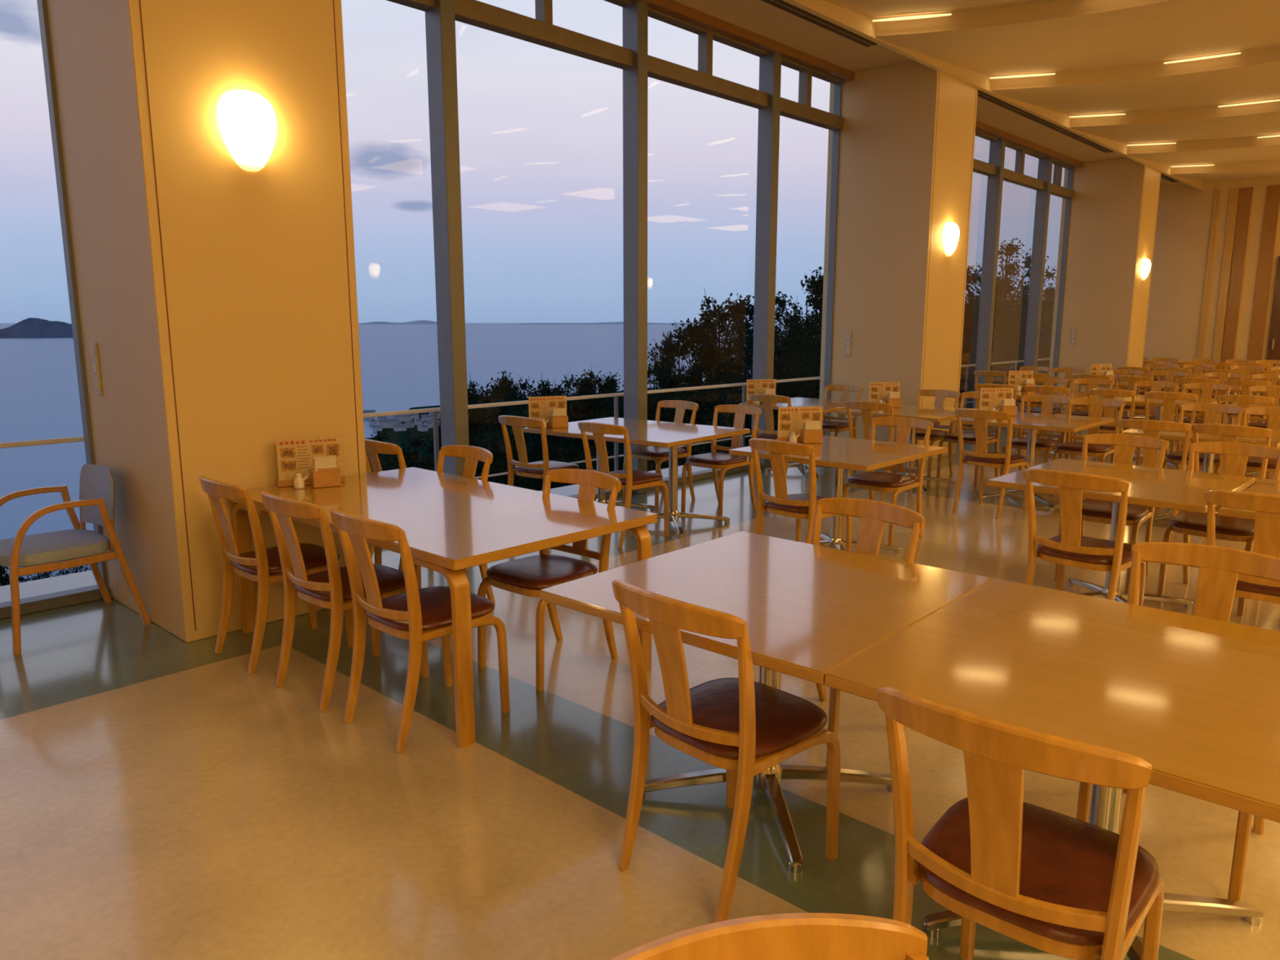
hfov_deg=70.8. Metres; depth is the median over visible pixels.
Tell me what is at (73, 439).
guard rail
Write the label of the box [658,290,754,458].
tree
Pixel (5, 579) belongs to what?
tree
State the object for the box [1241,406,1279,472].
dining chair
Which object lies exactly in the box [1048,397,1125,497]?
dining chair
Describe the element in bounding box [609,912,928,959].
dining chair
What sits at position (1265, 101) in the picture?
recessed light
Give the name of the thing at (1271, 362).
dining chair
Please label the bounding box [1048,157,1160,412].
pillar
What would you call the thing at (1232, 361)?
dining chair
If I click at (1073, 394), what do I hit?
dining table
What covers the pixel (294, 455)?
menu stand
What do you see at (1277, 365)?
dining chair
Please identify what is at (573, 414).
tree
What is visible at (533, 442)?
tree
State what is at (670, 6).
trim
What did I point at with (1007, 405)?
box
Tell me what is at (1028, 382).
box
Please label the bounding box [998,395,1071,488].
dining chair
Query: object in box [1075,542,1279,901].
dining chair
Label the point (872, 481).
dining chair
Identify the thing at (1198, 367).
dining chair
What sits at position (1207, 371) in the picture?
dining chair
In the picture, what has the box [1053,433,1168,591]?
dining chair
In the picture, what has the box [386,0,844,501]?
window
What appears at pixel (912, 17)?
recessed light
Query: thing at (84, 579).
trim
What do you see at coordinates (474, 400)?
tree
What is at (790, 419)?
menu stand
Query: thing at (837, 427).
dining chair
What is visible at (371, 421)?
house
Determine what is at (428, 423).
house
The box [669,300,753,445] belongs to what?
tree
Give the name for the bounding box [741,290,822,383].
tree
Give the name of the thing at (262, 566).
dining chair
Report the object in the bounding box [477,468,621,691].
dining chair
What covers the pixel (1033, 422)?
dining table
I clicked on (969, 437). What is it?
dining chair
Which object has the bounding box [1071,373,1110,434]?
dining chair
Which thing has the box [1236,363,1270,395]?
dining chair
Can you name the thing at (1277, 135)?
recessed light
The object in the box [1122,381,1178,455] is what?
dining chair
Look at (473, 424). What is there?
tree
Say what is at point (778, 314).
tree
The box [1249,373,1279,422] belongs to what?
dining chair
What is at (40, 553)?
armchair
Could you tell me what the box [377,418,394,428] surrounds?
house
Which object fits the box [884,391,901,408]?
box
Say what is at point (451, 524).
dining table
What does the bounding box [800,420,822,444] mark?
box
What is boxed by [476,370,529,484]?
tree
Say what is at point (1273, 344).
door
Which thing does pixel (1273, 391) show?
dining chair
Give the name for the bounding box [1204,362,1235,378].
dining chair
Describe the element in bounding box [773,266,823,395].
tree
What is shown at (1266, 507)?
dining chair
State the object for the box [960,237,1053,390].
tree
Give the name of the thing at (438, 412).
house
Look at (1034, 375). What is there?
dining chair
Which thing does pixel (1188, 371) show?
dining chair
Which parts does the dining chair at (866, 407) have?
post, rail, post, leg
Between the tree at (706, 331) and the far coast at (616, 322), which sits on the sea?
the far coast at (616, 322)
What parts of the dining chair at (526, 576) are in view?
leg, seat frame, seat, leg, post, rail, rail, post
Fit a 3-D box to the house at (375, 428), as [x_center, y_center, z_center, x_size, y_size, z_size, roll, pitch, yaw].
[-149.917,-29.730,513.647,5.421,3.210,3.994,-1,10,-7]
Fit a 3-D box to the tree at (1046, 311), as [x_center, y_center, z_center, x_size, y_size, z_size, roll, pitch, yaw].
[8.880,-2.729,20.907,3.687,3.373,3.118,-2,10,-12]
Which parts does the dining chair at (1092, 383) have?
post, seat, rail, rail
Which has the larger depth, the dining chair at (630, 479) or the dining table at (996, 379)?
the dining table at (996, 379)
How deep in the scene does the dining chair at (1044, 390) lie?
9.56 m
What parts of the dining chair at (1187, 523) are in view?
leg, post, seat, seat frame, rail, rail, leg, post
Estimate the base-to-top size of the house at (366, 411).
5.177 m
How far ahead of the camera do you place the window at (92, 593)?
4.71 m
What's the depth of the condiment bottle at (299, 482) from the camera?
4.38 m
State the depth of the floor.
2.90 m
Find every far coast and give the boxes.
[360,320,436,324]
[520,321,700,324]
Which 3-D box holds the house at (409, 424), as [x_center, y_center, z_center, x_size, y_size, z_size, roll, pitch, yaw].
[-135.770,-32.416,529.029,3.978,3.197,5.399,8,12,37]
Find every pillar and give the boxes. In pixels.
[46,0,370,642]
[819,60,977,462]
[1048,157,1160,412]
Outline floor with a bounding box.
[0,408,1279,959]
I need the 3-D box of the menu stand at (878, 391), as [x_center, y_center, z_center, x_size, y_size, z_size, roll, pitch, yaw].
[2.350,-0.823,8.657,0.320,0.235,0.060,-2,10,-9]
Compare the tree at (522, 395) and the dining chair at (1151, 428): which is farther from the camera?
the tree at (522, 395)
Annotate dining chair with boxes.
[199,475,353,674]
[260,491,429,711]
[329,508,510,753]
[364,439,468,571]
[374,444,495,604]
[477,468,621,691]
[497,415,578,491]
[577,421,669,547]
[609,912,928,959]
[611,579,839,922]
[622,400,698,507]
[680,404,761,516]
[748,438,852,551]
[749,394,809,479]
[752,497,925,767]
[822,384,863,468]
[840,416,933,546]
[844,400,913,500]
[876,687,1164,959]
[892,389,960,480]
[936,391,1000,486]
[952,408,1029,518]
[973,370,1006,427]
[973,383,1024,455]
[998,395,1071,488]
[1012,377,1068,440]
[1013,372,1050,432]
[1017,366,1050,410]
[1022,468,1146,605]
[1023,385,1076,462]
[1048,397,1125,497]
[1051,367,1085,411]
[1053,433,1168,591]
[1059,378,1114,444]
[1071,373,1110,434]
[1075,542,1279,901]
[1086,388,1140,466]
[1102,368,1143,414]
[1113,375,1153,422]
[1116,366,1151,415]
[1116,418,1191,542]
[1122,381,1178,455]
[1136,363,1178,414]
[1137,370,1187,419]
[1142,360,1155,381]
[1142,391,1198,470]
[1151,357,1179,381]
[1154,368,1191,418]
[1156,403,1244,509]
[1156,441,1279,616]
[1168,361,1199,387]
[1169,382,1231,452]
[1173,377,1219,445]
[1174,364,1215,417]
[1189,423,1272,542]
[1191,358,1221,392]
[1195,372,1244,425]
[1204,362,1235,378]
[1204,489,1279,604]
[1206,369,1244,422]
[1213,395,1275,478]
[1223,379,1271,424]
[1224,359,1255,367]
[1229,364,1265,395]
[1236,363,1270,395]
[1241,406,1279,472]
[1248,385,1279,427]
[1249,370,1279,422]
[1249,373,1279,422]
[1254,360,1279,368]
[1270,366,1279,395]
[1275,364,1279,386]
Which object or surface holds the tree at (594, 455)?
on the hillside
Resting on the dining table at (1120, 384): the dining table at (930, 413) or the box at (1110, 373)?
the box at (1110, 373)
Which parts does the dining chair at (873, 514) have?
post, leg, rail, post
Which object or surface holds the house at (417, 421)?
on the hillside
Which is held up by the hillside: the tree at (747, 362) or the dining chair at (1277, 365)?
the tree at (747, 362)
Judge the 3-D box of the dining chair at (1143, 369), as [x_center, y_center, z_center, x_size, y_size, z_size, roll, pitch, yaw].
[7.624,-1.329,13.869,0.465,0.844,0.535,9,14,43]
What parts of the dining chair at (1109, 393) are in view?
post, seat frame, rail, rail, seat, post, leg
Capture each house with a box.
[363,409,375,418]
[368,417,377,425]
[372,425,382,431]
[377,416,386,421]
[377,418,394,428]
[386,414,396,418]
[392,423,406,431]
[393,417,400,423]
[395,413,412,422]
[404,422,414,427]
[411,413,418,418]
[413,417,422,425]
[417,423,428,431]
[420,413,432,422]
[422,418,439,428]
[428,411,440,418]
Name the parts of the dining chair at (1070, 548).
post, leg, rail, rail, seat, seat frame, post, leg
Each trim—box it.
[0,405,1035,602]
[633,0,1084,168]
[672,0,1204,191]
[760,0,877,47]
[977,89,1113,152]
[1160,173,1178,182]
[1196,190,1220,364]
[1212,188,1239,392]
[1221,186,1253,367]
[1247,185,1279,360]
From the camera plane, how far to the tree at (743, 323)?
25.23 m
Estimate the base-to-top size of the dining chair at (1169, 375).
0.844 m
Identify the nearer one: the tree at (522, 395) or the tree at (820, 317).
the tree at (820, 317)
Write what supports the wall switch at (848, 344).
attached to the pillar at (907, 137)
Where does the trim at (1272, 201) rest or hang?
attached to the wall
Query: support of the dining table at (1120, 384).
on the floor
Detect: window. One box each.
[0,0,111,619]
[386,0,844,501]
[962,128,1076,426]
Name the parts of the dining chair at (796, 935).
post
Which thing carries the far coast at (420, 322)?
on the sea
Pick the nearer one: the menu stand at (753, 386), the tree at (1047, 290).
the menu stand at (753, 386)
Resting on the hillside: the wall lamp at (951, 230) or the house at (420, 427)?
the house at (420, 427)
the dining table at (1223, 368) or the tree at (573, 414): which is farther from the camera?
the tree at (573, 414)
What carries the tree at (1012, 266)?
on the hillside
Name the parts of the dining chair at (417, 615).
post, rail, rail, leg, post, seat, seat frame, leg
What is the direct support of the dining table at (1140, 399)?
on the floor
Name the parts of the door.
handle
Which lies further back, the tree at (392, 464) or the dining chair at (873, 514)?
the tree at (392, 464)
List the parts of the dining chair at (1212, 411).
leg, post, seat, seat frame, rail, leg, post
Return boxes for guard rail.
[0,435,84,448]
[363,376,820,479]
[958,358,1049,408]
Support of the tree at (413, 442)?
on the hillside
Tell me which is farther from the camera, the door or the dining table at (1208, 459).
the door
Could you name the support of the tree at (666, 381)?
on the hillside
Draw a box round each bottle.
[293,473,308,488]
[539,418,548,428]
[789,431,799,443]
[1017,385,1022,391]
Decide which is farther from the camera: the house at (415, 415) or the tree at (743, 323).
the house at (415, 415)
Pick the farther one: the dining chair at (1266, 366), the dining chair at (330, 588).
the dining chair at (1266, 366)
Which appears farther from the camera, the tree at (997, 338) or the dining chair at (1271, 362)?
the tree at (997, 338)
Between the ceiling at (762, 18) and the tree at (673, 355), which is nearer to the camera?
the ceiling at (762, 18)
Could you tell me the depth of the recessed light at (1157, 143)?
13.41 m
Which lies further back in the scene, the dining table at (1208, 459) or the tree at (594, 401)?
the tree at (594, 401)
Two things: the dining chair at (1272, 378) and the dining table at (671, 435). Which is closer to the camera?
the dining table at (671, 435)
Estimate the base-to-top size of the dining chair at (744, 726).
0.844 m
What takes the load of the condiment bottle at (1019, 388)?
on the dining table at (1073, 394)
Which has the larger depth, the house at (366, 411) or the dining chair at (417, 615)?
the house at (366, 411)
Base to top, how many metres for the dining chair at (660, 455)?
0.844 m
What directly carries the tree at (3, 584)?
on the hillside
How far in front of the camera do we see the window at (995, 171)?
13.82 m
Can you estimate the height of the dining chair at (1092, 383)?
0.844 m
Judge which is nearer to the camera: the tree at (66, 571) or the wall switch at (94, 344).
the wall switch at (94, 344)
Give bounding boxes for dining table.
[226,466,657,748]
[522,417,750,537]
[540,531,993,873]
[728,435,947,554]
[738,397,853,479]
[824,578,1279,959]
[836,404,969,493]
[950,411,1114,510]
[982,376,1072,408]
[986,457,1254,608]
[1010,391,1102,456]
[1078,379,1180,416]
[1115,394,1224,467]
[1118,422,1279,523]
[1135,372,1204,418]
[1143,364,1172,369]
[1177,367,1240,377]
[1179,385,1266,424]
[1212,375,1279,422]
[1217,478,1279,626]
[1228,400,1279,475]
[1240,368,1279,384]
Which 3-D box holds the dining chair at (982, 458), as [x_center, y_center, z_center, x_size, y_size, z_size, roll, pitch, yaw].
[2.810,-0.161,7.192,0.535,0.844,0.465,-9,14,-43]
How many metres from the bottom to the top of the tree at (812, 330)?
3.463 m
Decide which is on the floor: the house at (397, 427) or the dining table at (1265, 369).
the dining table at (1265, 369)
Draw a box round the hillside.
[364,387,663,471]
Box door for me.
[1262,256,1279,395]
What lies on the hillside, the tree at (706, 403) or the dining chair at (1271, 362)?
the tree at (706, 403)
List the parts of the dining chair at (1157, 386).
post, seat, rail, rail, post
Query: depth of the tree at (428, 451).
40.16 m
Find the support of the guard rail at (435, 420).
on the trim at (84, 579)
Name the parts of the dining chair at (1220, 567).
leg, post, rail, leg, post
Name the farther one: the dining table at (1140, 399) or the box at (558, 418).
the dining table at (1140, 399)
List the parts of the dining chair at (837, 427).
post, seat, seat frame, rail, leg, rail, post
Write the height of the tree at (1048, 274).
4.498 m
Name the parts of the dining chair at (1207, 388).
leg, post, seat, rail, rail, post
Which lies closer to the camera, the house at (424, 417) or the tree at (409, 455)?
the tree at (409, 455)
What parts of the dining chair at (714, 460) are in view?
leg, post, seat frame, seat, rail, leg, rail, post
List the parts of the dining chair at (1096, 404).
leg, post, rail, seat frame, seat, rail, leg, post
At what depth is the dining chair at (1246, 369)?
14.07 m
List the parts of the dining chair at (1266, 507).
post, rail, seat frame, seat, rail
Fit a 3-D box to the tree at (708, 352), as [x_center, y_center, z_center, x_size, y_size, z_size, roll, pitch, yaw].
[2.003,-1.235,22.121,3.476,4.364,2.465,6,11,29]
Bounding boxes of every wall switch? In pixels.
[90,342,102,395]
[845,331,851,355]
[1071,328,1075,344]
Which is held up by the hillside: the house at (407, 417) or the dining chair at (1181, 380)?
the house at (407, 417)
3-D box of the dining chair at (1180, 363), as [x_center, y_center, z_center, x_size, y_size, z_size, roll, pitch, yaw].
[9.533,-1.658,15.747,0.465,0.844,0.535,9,13,42]
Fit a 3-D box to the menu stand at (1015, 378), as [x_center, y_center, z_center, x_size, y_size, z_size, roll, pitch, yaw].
[4.524,-1.181,10.701,0.320,0.235,0.060,-2,10,-9]
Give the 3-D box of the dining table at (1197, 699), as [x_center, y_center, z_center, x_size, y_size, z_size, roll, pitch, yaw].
[1.143,0.781,2.208,0.980,0.700,1.050,9,13,41]
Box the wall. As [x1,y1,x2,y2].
[1143,177,1279,397]
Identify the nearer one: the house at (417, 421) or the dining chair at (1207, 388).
the dining chair at (1207, 388)
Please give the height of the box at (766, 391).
0.150 m
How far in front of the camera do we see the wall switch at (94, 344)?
4.62 m
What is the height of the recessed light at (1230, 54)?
0.012 m
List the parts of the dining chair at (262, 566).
post, rail, rail, post, leg, seat frame, seat, leg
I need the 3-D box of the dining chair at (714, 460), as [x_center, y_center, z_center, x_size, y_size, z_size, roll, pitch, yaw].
[0.656,-0.165,7.220,0.465,0.844,0.535,9,13,42]
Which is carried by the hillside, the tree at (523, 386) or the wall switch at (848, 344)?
the tree at (523, 386)
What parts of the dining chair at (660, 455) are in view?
leg, seat frame, seat, post, leg, rail, post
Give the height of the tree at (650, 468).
2.784 m
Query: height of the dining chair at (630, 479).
0.844 m
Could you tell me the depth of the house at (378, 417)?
561.59 m
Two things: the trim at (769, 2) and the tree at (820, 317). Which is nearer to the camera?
the trim at (769, 2)
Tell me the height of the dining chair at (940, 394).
0.844 m
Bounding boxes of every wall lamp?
[217,89,276,171]
[943,222,959,256]
[1141,258,1151,279]
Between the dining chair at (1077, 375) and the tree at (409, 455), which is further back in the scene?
the tree at (409, 455)
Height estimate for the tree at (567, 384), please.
11.009 m
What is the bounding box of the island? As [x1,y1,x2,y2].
[0,317,73,337]
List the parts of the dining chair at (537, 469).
post, rail, rail, seat frame, post, seat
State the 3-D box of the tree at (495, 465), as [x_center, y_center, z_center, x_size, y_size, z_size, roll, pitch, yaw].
[-2.853,0.487,18.443,2.593,2.618,2.253,8,13,39]
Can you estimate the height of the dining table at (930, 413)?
0.700 m
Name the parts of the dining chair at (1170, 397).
post, rail, post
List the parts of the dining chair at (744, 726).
post, rail, rail, leg, post, seat frame, seat, leg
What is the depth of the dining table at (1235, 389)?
11.12 m
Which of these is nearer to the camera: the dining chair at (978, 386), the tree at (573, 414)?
the dining chair at (978, 386)
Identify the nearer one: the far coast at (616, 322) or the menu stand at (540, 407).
the menu stand at (540, 407)
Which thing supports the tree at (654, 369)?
on the hillside
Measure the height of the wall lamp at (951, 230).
0.352 m
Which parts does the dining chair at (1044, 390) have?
post, leg, rail, post, leg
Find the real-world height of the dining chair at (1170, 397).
0.844 m
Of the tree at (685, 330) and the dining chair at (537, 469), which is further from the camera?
the tree at (685, 330)
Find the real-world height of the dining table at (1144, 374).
0.700 m
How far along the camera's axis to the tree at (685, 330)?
29.72 m
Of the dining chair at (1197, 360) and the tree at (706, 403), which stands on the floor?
the dining chair at (1197, 360)
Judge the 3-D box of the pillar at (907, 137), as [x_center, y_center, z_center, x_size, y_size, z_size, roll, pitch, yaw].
[2.871,-2.353,10.136,1.242,4.140,0.990,9,13,42]
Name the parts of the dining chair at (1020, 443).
leg, post, seat, seat frame, rail, rail, leg, post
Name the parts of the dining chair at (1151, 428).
post, rail, post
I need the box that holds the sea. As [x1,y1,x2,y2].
[0,323,1013,585]
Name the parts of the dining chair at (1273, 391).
post, seat, rail, rail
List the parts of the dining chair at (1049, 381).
leg, seat, rail, rail, post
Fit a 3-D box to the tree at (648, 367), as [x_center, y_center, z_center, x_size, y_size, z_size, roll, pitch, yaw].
[0.583,-1.162,36.206,6.082,7.428,5.732,5,11,26]
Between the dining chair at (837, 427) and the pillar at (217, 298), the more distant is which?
the dining chair at (837, 427)
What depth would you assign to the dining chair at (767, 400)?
8.45 m
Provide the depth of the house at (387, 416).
579.27 m
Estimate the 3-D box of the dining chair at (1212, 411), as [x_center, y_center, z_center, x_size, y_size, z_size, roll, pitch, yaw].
[4.553,-0.184,7.324,0.535,0.844,0.465,-9,14,-43]
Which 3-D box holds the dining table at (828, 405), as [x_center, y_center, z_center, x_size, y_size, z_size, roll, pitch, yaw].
[1.706,-0.430,9.126,0.980,0.700,1.050,9,14,42]
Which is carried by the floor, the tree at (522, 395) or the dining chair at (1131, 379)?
the dining chair at (1131, 379)
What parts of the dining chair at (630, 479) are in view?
post, rail, rail, post, seat, seat frame, leg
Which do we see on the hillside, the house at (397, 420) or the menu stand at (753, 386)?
the house at (397, 420)
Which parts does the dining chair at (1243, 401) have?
post, rail, post, leg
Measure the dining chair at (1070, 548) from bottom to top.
0.844 m
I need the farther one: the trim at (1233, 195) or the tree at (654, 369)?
the tree at (654, 369)
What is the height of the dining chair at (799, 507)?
0.844 m
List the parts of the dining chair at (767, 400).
post, rail, seat, rail, post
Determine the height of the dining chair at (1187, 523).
0.844 m
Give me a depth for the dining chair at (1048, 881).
1.63 m
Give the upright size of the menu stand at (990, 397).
0.235 m
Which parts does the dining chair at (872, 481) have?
leg, post, seat frame, seat, rail, rail, leg, post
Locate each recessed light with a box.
[872,13,951,22]
[989,73,1055,78]
[1069,113,1125,117]
[1126,142,1176,146]
[1164,52,1240,63]
[1170,164,1214,167]
[1217,99,1279,106]
[1257,134,1279,137]
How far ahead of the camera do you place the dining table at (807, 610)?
2.72 m
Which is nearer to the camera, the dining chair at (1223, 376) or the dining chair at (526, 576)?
the dining chair at (526, 576)
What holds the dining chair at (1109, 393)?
on the floor
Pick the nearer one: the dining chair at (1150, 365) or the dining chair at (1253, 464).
the dining chair at (1253, 464)
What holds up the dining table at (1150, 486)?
on the floor
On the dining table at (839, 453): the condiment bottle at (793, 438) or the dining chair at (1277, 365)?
the condiment bottle at (793, 438)
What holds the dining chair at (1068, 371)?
on the floor
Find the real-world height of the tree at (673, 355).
8.404 m
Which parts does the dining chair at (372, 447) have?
post, rail, post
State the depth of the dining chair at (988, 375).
12.56 m
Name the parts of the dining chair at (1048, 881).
post, leg, rail, seat frame, rail, seat, post, leg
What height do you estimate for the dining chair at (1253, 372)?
0.844 m
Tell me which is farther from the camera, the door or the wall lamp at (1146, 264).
the door
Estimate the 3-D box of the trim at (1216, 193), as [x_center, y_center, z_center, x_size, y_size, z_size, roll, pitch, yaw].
[10.963,-3.543,17.426,0.100,3.970,0.029,9,13,42]
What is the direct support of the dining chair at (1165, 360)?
on the floor
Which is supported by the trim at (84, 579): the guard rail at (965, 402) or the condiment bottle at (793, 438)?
the guard rail at (965, 402)
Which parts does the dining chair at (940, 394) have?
post, seat frame, seat, leg, rail, rail, post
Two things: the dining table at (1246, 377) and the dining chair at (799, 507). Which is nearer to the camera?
the dining chair at (799, 507)
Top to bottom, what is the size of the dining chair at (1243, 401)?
0.844 m
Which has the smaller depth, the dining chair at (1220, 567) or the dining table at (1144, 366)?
the dining chair at (1220, 567)
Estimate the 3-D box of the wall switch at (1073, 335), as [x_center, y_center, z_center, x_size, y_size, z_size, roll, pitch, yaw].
[7.479,-2.480,15.531,0.061,0.265,0.017,9,13,42]
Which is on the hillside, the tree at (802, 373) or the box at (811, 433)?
the tree at (802, 373)
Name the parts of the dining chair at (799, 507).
post, rail, leg, rail, seat frame, seat, post, leg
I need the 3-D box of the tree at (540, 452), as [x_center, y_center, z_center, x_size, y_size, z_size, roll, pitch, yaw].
[-1.902,0.314,18.249,2.422,2.408,2.364,5,11,27]
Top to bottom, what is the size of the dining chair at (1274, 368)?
0.844 m
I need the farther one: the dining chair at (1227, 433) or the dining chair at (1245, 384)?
the dining chair at (1245, 384)
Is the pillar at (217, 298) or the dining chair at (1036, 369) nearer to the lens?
the pillar at (217, 298)
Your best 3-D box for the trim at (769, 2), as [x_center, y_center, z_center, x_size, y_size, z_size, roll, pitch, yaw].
[0.384,-3.850,6.718,0.110,0.011,5.450,9,13,42]
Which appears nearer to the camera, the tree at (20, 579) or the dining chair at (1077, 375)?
the dining chair at (1077, 375)
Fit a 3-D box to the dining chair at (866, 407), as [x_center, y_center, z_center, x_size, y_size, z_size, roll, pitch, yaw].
[2.098,-0.286,7.911,0.465,0.844,0.535,9,14,43]
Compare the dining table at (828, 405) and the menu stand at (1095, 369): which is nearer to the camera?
the dining table at (828, 405)
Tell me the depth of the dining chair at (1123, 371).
12.89 m
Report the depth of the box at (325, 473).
4.42 m
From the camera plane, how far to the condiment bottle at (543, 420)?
6.88 m
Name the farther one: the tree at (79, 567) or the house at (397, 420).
the house at (397, 420)
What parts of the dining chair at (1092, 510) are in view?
leg, post, seat frame, seat, rail, leg, post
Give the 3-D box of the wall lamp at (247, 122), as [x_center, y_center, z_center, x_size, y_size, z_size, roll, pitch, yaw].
[-1.794,-1.619,4.167,0.100,0.352,0.268,9,13,42]
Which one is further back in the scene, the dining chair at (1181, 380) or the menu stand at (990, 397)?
the dining chair at (1181, 380)
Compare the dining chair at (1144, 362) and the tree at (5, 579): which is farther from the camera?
the tree at (5, 579)
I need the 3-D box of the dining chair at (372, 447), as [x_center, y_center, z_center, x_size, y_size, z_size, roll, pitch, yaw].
[-1.381,0.152,5.408,0.465,0.844,0.535,9,13,42]
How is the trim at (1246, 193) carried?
attached to the wall
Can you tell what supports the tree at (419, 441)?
on the hillside
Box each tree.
[0,565,9,586]
[0,573,45,586]
[17,566,56,582]
[25,558,97,580]
[51,567,90,577]
[366,431,432,469]
[367,453,404,472]
[368,431,422,471]
[387,444,441,471]
[412,406,551,489]
[418,427,441,469]
[430,375,524,480]
[467,383,488,475]
[474,444,542,490]
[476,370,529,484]
[481,377,561,439]
[482,405,582,490]
[488,373,597,482]
[493,435,576,490]
[537,375,597,451]
[539,400,595,487]
[544,368,623,462]
[550,439,622,488]
[568,381,686,462]
[574,397,684,470]
[593,372,623,468]
[607,358,685,462]
[607,366,724,468]
[608,342,703,422]
[611,388,668,471]
[648,318,751,465]
[650,331,678,419]
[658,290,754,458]
[664,341,802,454]
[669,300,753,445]
[671,339,746,462]
[685,373,777,462]
[697,312,799,451]
[703,342,817,453]
[740,296,812,373]
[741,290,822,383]
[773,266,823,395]
[773,318,822,398]
[775,319,822,419]
[777,294,822,388]
[958,288,1048,408]
[959,257,1054,408]
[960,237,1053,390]
[960,266,1057,406]
[960,288,1054,387]
[1023,283,1055,363]
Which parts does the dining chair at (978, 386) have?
post, leg, rail, post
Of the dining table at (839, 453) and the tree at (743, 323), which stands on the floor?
the dining table at (839, 453)
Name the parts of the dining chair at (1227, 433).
post, rail, rail, seat, post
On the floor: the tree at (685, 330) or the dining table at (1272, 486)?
the dining table at (1272, 486)
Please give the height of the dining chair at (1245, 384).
0.844 m
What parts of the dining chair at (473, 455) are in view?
leg, leg, post, rail, post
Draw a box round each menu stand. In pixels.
[275,435,346,487]
[528,395,568,427]
[745,378,776,403]
[775,406,823,441]
[868,382,900,402]
[979,387,1013,410]
[1008,370,1033,390]
[1090,364,1111,374]
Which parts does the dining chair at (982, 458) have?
post, leg, rail, rail, seat, seat frame, post, leg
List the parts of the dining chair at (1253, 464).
post, seat frame, rail, seat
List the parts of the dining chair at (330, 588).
post, rail, rail, post, leg, seat, seat frame, leg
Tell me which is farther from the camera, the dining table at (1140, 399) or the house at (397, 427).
the house at (397, 427)
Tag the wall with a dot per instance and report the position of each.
(1184, 216)
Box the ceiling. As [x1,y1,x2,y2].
[821,0,1279,182]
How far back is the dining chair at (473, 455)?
4.85 m
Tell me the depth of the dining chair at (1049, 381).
11.00 m
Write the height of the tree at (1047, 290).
4.192 m
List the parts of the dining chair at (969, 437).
leg, post, seat frame, seat, rail, rail, leg, post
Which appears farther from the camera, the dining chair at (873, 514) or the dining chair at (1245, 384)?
the dining chair at (1245, 384)
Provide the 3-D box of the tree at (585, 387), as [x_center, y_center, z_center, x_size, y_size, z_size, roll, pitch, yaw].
[-2.361,-0.758,40.097,4.906,8.626,5.802,-2,10,-11]
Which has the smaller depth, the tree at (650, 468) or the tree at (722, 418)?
the tree at (722, 418)
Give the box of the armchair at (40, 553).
[0,463,151,654]
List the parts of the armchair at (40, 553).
armrest leg, seat, armrest leg, rail, leg, backrest, leg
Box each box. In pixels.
[310,455,341,488]
[548,408,568,428]
[761,388,776,404]
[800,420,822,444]
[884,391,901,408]
[998,398,1017,416]
[1021,378,1035,391]
[1102,370,1114,381]
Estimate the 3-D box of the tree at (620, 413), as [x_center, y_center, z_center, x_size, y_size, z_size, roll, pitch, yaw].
[-0.492,-0.220,22.213,3.655,3.652,3.445,8,13,38]
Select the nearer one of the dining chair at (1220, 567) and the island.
the dining chair at (1220, 567)
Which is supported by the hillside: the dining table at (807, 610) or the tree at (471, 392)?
the tree at (471, 392)

